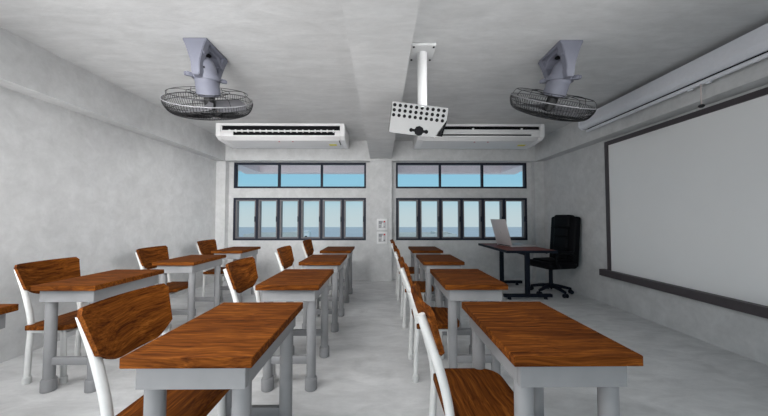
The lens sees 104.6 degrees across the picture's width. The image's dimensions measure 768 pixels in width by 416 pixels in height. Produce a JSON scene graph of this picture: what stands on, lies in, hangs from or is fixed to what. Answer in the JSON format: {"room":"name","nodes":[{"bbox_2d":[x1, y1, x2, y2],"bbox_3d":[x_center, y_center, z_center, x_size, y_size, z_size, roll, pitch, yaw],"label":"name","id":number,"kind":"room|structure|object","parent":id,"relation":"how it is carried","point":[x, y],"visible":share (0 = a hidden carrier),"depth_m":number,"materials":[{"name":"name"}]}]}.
{"room":"classroom","nodes":[
{"label":"classroom","id":0,"kind":"room"},
{"bbox_2d":[0,86,216,362],"bbox_3d":[-3.144,-0.092,1.362,0.200,2.585,8.780,0,-2,-1],"label":"wall","id":1,"kind":"structure","parent":0,"point":[96,192],"depth_m":3.04,"materials":[{"name":"paint"}]},
{"bbox_2d":[0,27,227,161],"bbox_3d":[-2.957,-1.196,1.311,0.172,0.381,8.600,0,-2,-1],"label":"ceiling beam","id":2,"kind":"structure","parent":1,"relation":"attached to","point":[26,68],"depth_m":2.92,"materials":[{"name":"paint"}]},
{"bbox_2d":[238,165,259,171],"bbox_3d":[-3.125,-1.197,6.428,0.380,0.665,1.270,0,-2,-1],"label":"trim","id":3,"kind":"structure","parent":1,"relation":"attached to","point":[243,168],"depth_m":6.68,"materials":[{"name":"paint"}]},
{"bbox_2d":[228,162,532,279],"bbox_3d":[-0.058,0.054,5.691,6.060,2.585,0.180,0,-2,-1],"label":"wall","id":4,"kind":"structure","parent":0,"point":[475,256],"depth_m":5.59,"materials":[{"name":"paint"}]},
{"bbox_2d":[214,161,229,281],"bbox_3d":[-3.000,0.238,5.500,0.172,2.204,0.130,0,-2,-1],"label":"trim","id":5,"kind":"structure","parent":4,"relation":"attached to","point":[222,167],"depth_m":5.46,"materials":[{"name":"paint"}]},
{"bbox_2d":[233,198,365,239],"bbox_3d":[-1.586,0.210,5.637,2.492,0.800,0.117,0,-2,-1],"label":"window","id":6,"kind":"structure","parent":4,"relation":"in","point":[258,201],"depth_m":5.60,"materials":[{"name":"glass"}]},
{"bbox_2d":[234,162,365,187],"bbox_3d":[-1.586,-0.615,5.656,2.492,0.490,0.075,0,-2,-1],"label":"window","id":7,"kind":"structure","parent":4,"relation":"in","point":[236,164],"depth_m":5.62,"materials":[{"name":"glass"}]},
{"bbox_2d":[225,141,534,162],"bbox_3d":[-0.056,-1.056,5.561,5.716,0.375,0.155,0,-2,-1],"label":"beam","id":8,"kind":"structure","parent":4,"relation":"attached to","point":[403,151],"depth_m":5.49,"materials":[{"name":"paint"}]},
{"bbox_2d":[370,161,391,280],"bbox_3d":[-0.056,0.220,5.530,0.400,2.243,0.130,0,-2,-1],"label":"pillar","id":9,"kind":"structure","parent":4,"relation":"attached to","point":[380,171],"depth_m":5.47,"materials":[{"name":"paint"}]},
{"bbox_2d":[377,232,386,243],"bbox_3d":[-0.037,0.543,5.438,0.190,0.220,0.034,0,-2,-1],"label":"panel","id":10,"kind":"object","parent":4,"relation":"attached to","point":[381,236],"visible":1,"depth_m":5.43,"materials":[{"name":"white plastic"}]},
{"bbox_2d":[377,219,386,229],"bbox_3d":[-0.037,0.301,5.446,0.190,0.205,0.034,0,-2,-1],"label":"panel","id":11,"kind":"object","parent":4,"relation":"attached to","point":[381,223],"visible":1,"depth_m":5.44,"materials":[{"name":"white plastic"}]},
{"bbox_2d":[396,163,526,188],"bbox_3d":[1.472,-0.614,5.686,2.492,0.490,0.075,0,-2,-1],"label":"window","id":12,"kind":"structure","parent":4,"relation":"in","point":[397,164],"depth_m":5.65,"materials":[{"name":"metal"}]},
{"bbox_2d":[396,198,527,239],"bbox_3d":[1.472,0.211,5.668,2.492,0.800,0.117,0,-2,-1],"label":"window","id":13,"kind":"structure","parent":4,"relation":"in","point":[502,201],"depth_m":5.63,"materials":[{"name":"metal"}]},
{"bbox_2d":[531,162,545,280],"bbox_3d":[2.888,0.240,5.559,0.172,2.204,0.130,0,-2,-1],"label":"trim","id":14,"kind":"structure","parent":4,"relation":"attached to","point":[537,168],"depth_m":5.51,"materials":[{"name":"paint"}]},
{"bbox_2d":[242,165,518,173],"bbox_3d":[-0.072,-1.170,7.218,6.600,0.665,0.250,0,-2,-1],"label":"trim","id":15,"kind":"structure","parent":0,"point":[264,169],"depth_m":7.09,"materials":[{"name":"paint"}]},
{"bbox_2d":[0,0,767,140],"bbox_3d":[-0.014,-1.482,1.441,6.460,0.200,8.780,0,-2,-1],"label":"ceiling","id":16,"kind":"structure","parent":0,"point":[292,58],"depth_m":2.45,"materials":[{"name":"paint"}]},
{"bbox_2d":[160,38,252,120],"bbox_3d":[-1.525,-1.023,2.607,0.698,0.640,0.628,0,-2,-1],"label":"fan","id":17,"kind":"object","parent":16,"relation":"hanging from","point":[208,64],"visible":1,"depth_m":2.48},
{"bbox_2d":[216,123,348,148],"bbox_3d":[-1.568,-1.137,4.770,1.940,0.267,0.610,0,-2,-1],"label":"air conditioner","id":18,"kind":"object","parent":16,"relation":"hanging from","point":[234,135],"visible":1,"depth_m":4.50,"materials":[{"name":"white plastic"}]},
{"bbox_2d":[220,126,339,134],"bbox_3d":[-1.565,-1.169,4.492,1.800,0.150,0.033,0,-2,-1],"label":"outlet","id":19,"kind":"object","parent":18,"relation":"attached to","point":[224,130],"depth_m":4.49,"materials":[{"name":"white plastic"}]},
{"bbox_2d":[341,0,419,158],"bbox_3d":[-0.016,-1.217,1.277,0.393,0.342,8.470,0,-2,-1],"label":"beam","id":20,"kind":"structure","parent":16,"relation":"attached to","point":[380,33],"depth_m":2.00,"materials":[{"name":"paint"}]},
{"bbox_2d":[389,43,447,137],"bbox_3d":[0.292,-0.976,2.552,0.504,0.738,0.279,0,-2,-1],"label":"projector","id":21,"kind":"object","parent":16,"relation":"hanging from","point":[420,119],"visible":1,"depth_m":2.52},
{"bbox_2d":[413,124,544,148],"bbox_3d":[1.472,-1.136,4.802,1.940,0.267,0.608,0,-2,-1],"label":"air conditioner","id":22,"kind":"object","parent":16,"relation":"hanging from","point":[455,136],"visible":0.86,"depth_m":4.53,"materials":[{"name":"white plastic"}]},
{"bbox_2d":[443,126,539,135],"bbox_3d":[1.485,-1.167,4.523,1.780,0.150,0.033,0,-2,-1],"label":"outlet","id":23,"kind":"object","parent":22,"relation":"attached to","point":[449,130],"depth_m":4.52,"materials":[{"name":"white plastic"}]},
{"bbox_2d":[510,40,596,121],"bbox_3d":[1.482,-1.022,2.637,0.698,0.640,0.628,0,-2,-1],"label":"fan","id":24,"kind":"object","parent":16,"relation":"hanging from","point":[557,65],"visible":1,"depth_m":2.50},
{"bbox_2d":[0,279,767,415],"bbox_3d":[-0.014,1.301,1.347,6.460,0.200,8.780,0,-2,-1],"label":"floor","id":25,"kind":"structure","parent":0,"point":[367,370],"depth_m":2.18,"materials":[{"name":"grey concrete"}]},
{"bbox_2d":[0,304,18,328],"bbox_3d":[-2.093,0.840,1.210,0.418,0.712,0.624,0,-2,-1],"label":"school desk","id":26,"kind":"object","parent":25,"relation":"on","point":[4,308],"visible":1,"depth_m":1.50,"materials":[{"name":"brown wood"}]},
{"bbox_2d":[14,257,111,384],"bbox_3d":[-2.388,0.815,2.260,0.439,0.833,0.437,0,-2,-1],"label":"chair","id":27,"kind":"object","parent":25,"relation":"on","point":[29,274],"visible":0.7,"depth_m":2.11,"materials":[{"name":"brown wood"}]},
{"bbox_2d":[31,269,163,393],"bbox_3d":[-2.103,0.875,2.241,0.418,0.712,0.624,0,-2,-1],"label":"school desk","id":28,"kind":"object","parent":25,"relation":"on","point":[92,288],"visible":0.56,"depth_m":1.98,"materials":[{"name":"brown wood"}]},
{"bbox_2d":[75,283,229,415],"bbox_3d":[-0.917,0.781,1.259,0.439,0.833,0.437,0,-2,-1],"label":"chair","id":29,"kind":"object","parent":25,"relation":"on","point":[113,327],"visible":0.8,"depth_m":1.21,"materials":[{"name":"brown wood"}]},
{"bbox_2d":[135,245,187,328],"bbox_3d":[-2.398,0.850,3.287,0.439,0.833,0.437,0,-2,-1],"label":"chair","id":30,"kind":"object","parent":25,"relation":"on","point":[146,256],"visible":0.56,"depth_m":3.27,"materials":[{"name":"brown wood"}]},
{"bbox_2d":[152,255,225,321],"bbox_3d":[-2.113,0.909,3.268,0.418,0.712,0.624,0,-2,-1],"label":"school desk","id":31,"kind":"object","parent":25,"relation":"on","point":[190,264],"visible":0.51,"depth_m":3.03,"materials":[{"name":"brown wood"}]},
{"bbox_2d":[119,302,302,415],"bbox_3d":[-0.632,0.841,1.240,0.418,0.712,0.624,0,-2,-1],"label":"school desk","id":32,"kind":"object","parent":25,"relation":"on","point":[227,345],"visible":0.98,"depth_m":1.02,"materials":[{"name":"brown wood"}]},
{"bbox_2d":[196,239,225,300],"bbox_3d":[-2.409,0.884,4.315,0.439,0.833,0.437,0,-2,-1],"label":"chair","id":33,"kind":"object","parent":25,"relation":"on","point":[204,247],"visible":0.49,"depth_m":4.16,"materials":[{"name":"brown wood"}]},
{"bbox_2d":[211,247,260,302],"bbox_3d":[-2.124,0.944,4.295,0.418,0.712,0.624,0,-2,-1],"label":"school desk","id":34,"kind":"object","parent":25,"relation":"on","point":[235,253],"visible":0.38,"depth_m":4.05,"materials":[{"name":"brown wood"}]},
{"bbox_2d":[223,257,276,382],"bbox_3d":[-0.927,0.816,2.275,0.439,0.833,0.437,0,-2,-1],"label":"chair","id":35,"kind":"object","parent":25,"relation":"on","point":[241,275],"visible":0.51,"depth_m":2.25,"materials":[{"name":"brown wood"}]},
{"bbox_2d":[255,269,333,391],"bbox_3d":[-0.642,0.875,2.256,0.418,0.712,0.624,0,-2,-1],"label":"school desk","id":36,"kind":"object","parent":25,"relation":"on","point":[289,285],"visible":0.84,"depth_m":2.00,"materials":[{"name":"brown wood"}]},
{"bbox_2d":[275,245,317,317],"bbox_3d":[-0.937,0.850,3.302,0.439,0.833,0.437,0,-2,-1],"label":"chair","id":37,"kind":"object","parent":25,"relation":"on","point":[284,255],"visible":0.44,"depth_m":3.32,"materials":[{"name":"brown wood"}]},
{"bbox_2d":[301,239,331,294],"bbox_3d":[-0.948,0.885,4.329,0.439,0.833,0.437,0,-2,-1],"label":"chair","id":38,"kind":"object","parent":25,"relation":"on","point":[307,246],"visible":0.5,"depth_m":4.39,"materials":[{"name":"brown wood"}]},
{"bbox_2d":[299,255,346,331],"bbox_3d":[-0.652,0.910,3.283,0.418,0.712,0.624,0,-2,-1],"label":"school desk","id":39,"kind":"object","parent":25,"relation":"on","point":[336,262],"visible":0.73,"depth_m":3.03,"materials":[{"name":"brown wood"}]},
{"bbox_2d":[320,246,354,302],"bbox_3d":[-0.663,0.945,4.310,0.418,0.712,0.624,0,-2,-1],"label":"school desk","id":40,"kind":"object","parent":25,"relation":"on","point":[330,250],"visible":0.7,"depth_m":4.05,"materials":[{"name":"brown wood"}]},
{"bbox_2d":[390,239,419,300],"bbox_3d":[0.307,0.885,4.342,0.439,0.833,0.437,0,-2,-1],"label":"chair","id":41,"kind":"object","parent":25,"relation":"on","point":[411,269],"visible":0.52,"depth_m":4.16,"materials":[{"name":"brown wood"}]},
{"bbox_2d":[392,245,433,327],"bbox_3d":[0.318,0.851,3.315,0.439,0.833,0.437,0,-2,-1],"label":"chair","id":42,"kind":"object","parent":25,"relation":"on","point":[422,284],"visible":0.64,"depth_m":3.14,"materials":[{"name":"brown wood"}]},
{"bbox_2d":[408,246,442,293],"bbox_3d":[0.592,0.945,4.323,0.418,0.712,0.624,0,-2,-1],"label":"school desk","id":43,"kind":"object","parent":25,"relation":"on","point":[414,250],"visible":0.27,"depth_m":4.08,"materials":[{"name":"brown wood"}]},
{"bbox_2d":[397,257,459,382],"bbox_3d":[0.328,0.816,2.287,0.439,0.833,0.437,0,-2,-1],"label":"chair","id":44,"kind":"object","parent":25,"relation":"on","point":[441,313],"visible":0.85,"depth_m":2.11,"materials":[{"name":"brown wood"}]},
{"bbox_2d":[416,254,464,327],"bbox_3d":[0.603,0.910,3.296,0.418,0.712,0.624,0,-2,-1],"label":"school desk","id":45,"kind":"object","parent":25,"relation":"on","point":[427,262],"visible":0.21,"depth_m":3.04,"materials":[{"name":"brown wood"}]},
{"bbox_2d":[408,283,513,415],"bbox_3d":[0.338,0.782,1.272,0.439,0.833,0.437,0,-2,-1],"label":"chair","id":46,"kind":"object","parent":25,"relation":"on","point":[461,391],"visible":0.98,"depth_m":1.22,"materials":[{"name":"brown wood"}]},
{"bbox_2d":[430,269,507,374],"bbox_3d":[0.613,0.876,2.268,0.418,0.712,0.624,0,-2,-1],"label":"school desk","id":47,"kind":"object","parent":25,"relation":"on","point":[472,285],"visible":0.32,"depth_m":2.01,"materials":[{"name":"brown wood"}]},
{"bbox_2d":[478,243,557,299],"bbox_3d":[2.042,0.961,4.691,0.710,0.705,1.200,0,-2,-1],"label":"desk","id":48,"kind":"object","parent":25,"relation":"on","point":[525,251],"visible":0.75,"depth_m":4.23,"materials":[{"name":"black metal"}]},
{"bbox_2d":[490,219,536,246],"bbox_3d":[2.085,0.396,4.809,0.538,0.428,0.430,0,-2,-10],"label":"laptop","id":49,"kind":"object","parent":48,"relation":"on","point":[500,228],"visible":1,"depth_m":4.74,"materials":[{"name":"silver metal"}]},
{"bbox_2d":[462,302,642,415],"bbox_3d":[0.623,0.842,1.253,0.418,0.712,0.624,0,-2,-1],"label":"school desk","id":50,"kind":"object","parent":25,"relation":"on","point":[538,345],"visible":0.82,"depth_m":1.02,"materials":[{"name":"brown wood"}]},
{"bbox_2d":[530,215,580,297],"bbox_3d":[2.586,0.707,4.589,0.660,1.206,0.640,0,-2,-14],"label":"office chair","id":51,"kind":"object","parent":25,"relation":"on","point":[565,229],"visible":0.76,"depth_m":4.51,"materials":[{"name":"black leather"}]},
{"bbox_2d":[533,257,570,262],"bbox_3d":[2.583,0.805,4.585,0.370,0.040,0.400,0,-2,-14],"label":"seat cushion","id":52,"kind":"object","parent":51,"relation":"on","point":[544,259],"depth_m":4.51,"materials":[{"name":"black leather"}]},
{"bbox_2d":[553,248,567,259],"bbox_3d":[2.750,0.732,4.628,0.078,0.210,0.270,0,-2,-14],"label":"cushion","id":53,"kind":"object","parent":51,"relation":"on","point":[563,256],"depth_m":4.56,"materials":[{"name":"black leather"}]},
{"bbox_2d":[553,237,568,248],"bbox_3d":[2.766,0.543,4.638,0.076,0.190,0.270,0,-2,-14],"label":"cushion","id":54,"kind":"object","parent":51,"relation":"on","point":[558,242],"depth_m":4.60,"materials":[{"name":"black leather"}]},
{"bbox_2d":[554,228,568,236],"bbox_3d":[2.779,0.384,4.647,0.073,0.150,0.270,0,-2,-14],"label":"cushion","id":55,"kind":"object","parent":51,"relation":"on","point":[558,232],"depth_m":4.61,"materials":[{"name":"black leather"}]},
{"bbox_2d":[544,84,767,364],"bbox_3d":[3.116,-0.090,1.425,0.200,2.585,8.780,0,-2,-1],"label":"wall","id":56,"kind":"structure","parent":0,"point":[574,182],"depth_m":4.03,"materials":[{"name":"paint"}]},
{"bbox_2d":[501,165,521,172],"bbox_3d":[2.995,-1.195,6.489,0.380,0.665,1.270,0,-2,-1],"label":"trim","id":57,"kind":"structure","parent":56,"relation":"attached to","point":[504,169],"depth_m":6.76,"materials":[{"name":"paint"}]},
{"bbox_2d":[531,58,767,162],"bbox_3d":[2.931,-1.194,1.371,0.172,0.381,8.600,0,-2,-1],"label":"ceiling beam","id":58,"kind":"structure","parent":56,"relation":"attached to","point":[569,138],"depth_m":3.09,"materials":[{"name":"paint"}]},
{"bbox_2d":[578,23,767,131],"bbox_3d":[2.769,-1.107,1.816,0.142,0.416,4.560,0,-2,-1],"label":"projection screen","id":59,"kind":"object","parent":56,"relation":"attached to","point":[750,48],"visible":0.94,"depth_m":2.63,"materials":[{"name":"white metal"}]},
{"bbox_2d":[599,87,767,318],"bbox_3d":[2.970,-0.064,1.748,0.085,1.785,4.590,0,-2,-1],"label":"whiteboard","id":60,"kind":"object","parent":56,"relation":"attached to","point":[686,195],"visible":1,"depth_m":2.81,"materials":[{"name":"white plastic"}]},
{"bbox_2d":[599,269,767,318],"bbox_3d":[2.970,0.786,1.720,0.085,0.085,4.590,0,-2,-1],"label":"tray","id":61,"kind":"object","parent":60,"relation":"on","point":[752,307],"depth_m":2.81,"materials":[{"name":"grey metal"}]},
{"label":"outside","id":62,"kind":"structure","parent":0,"visible":0},
{"bbox_2d":[239,227,521,236],"bbox_3d":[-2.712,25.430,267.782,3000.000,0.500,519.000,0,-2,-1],"label":"sea","id":63,"kind":"structure","parent":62,"point":[329,231],"depth_m":384.09,"materials":[{"name":"liquid"}]},
{"bbox_2d":[243,231,310,236],"bbox_3d":[-14.928,10.464,41.998,7.800,14.220,5.050,0,-2,-1],"label":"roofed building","id":64,"kind":"structure","parent":63,"relation":"on","point":[294,233],"depth_m":39.77,"materials":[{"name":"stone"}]},
{"bbox_2d":[304,231,310,236],"bbox_3d":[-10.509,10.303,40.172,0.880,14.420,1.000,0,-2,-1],"label":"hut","id":65,"kind":"object","parent":63,"relation":"on","point":[306,233],"visible":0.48,"depth_m":40.00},
{"bbox_2d":[399,231,456,236],"bbox_3d":[4.871,10.471,42.198,9.800,14.220,5.050,0,-2,-1],"label":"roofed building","id":66,"kind":"structure","parent":63,"relation":"on","point":[432,233],"depth_m":39.99,"materials":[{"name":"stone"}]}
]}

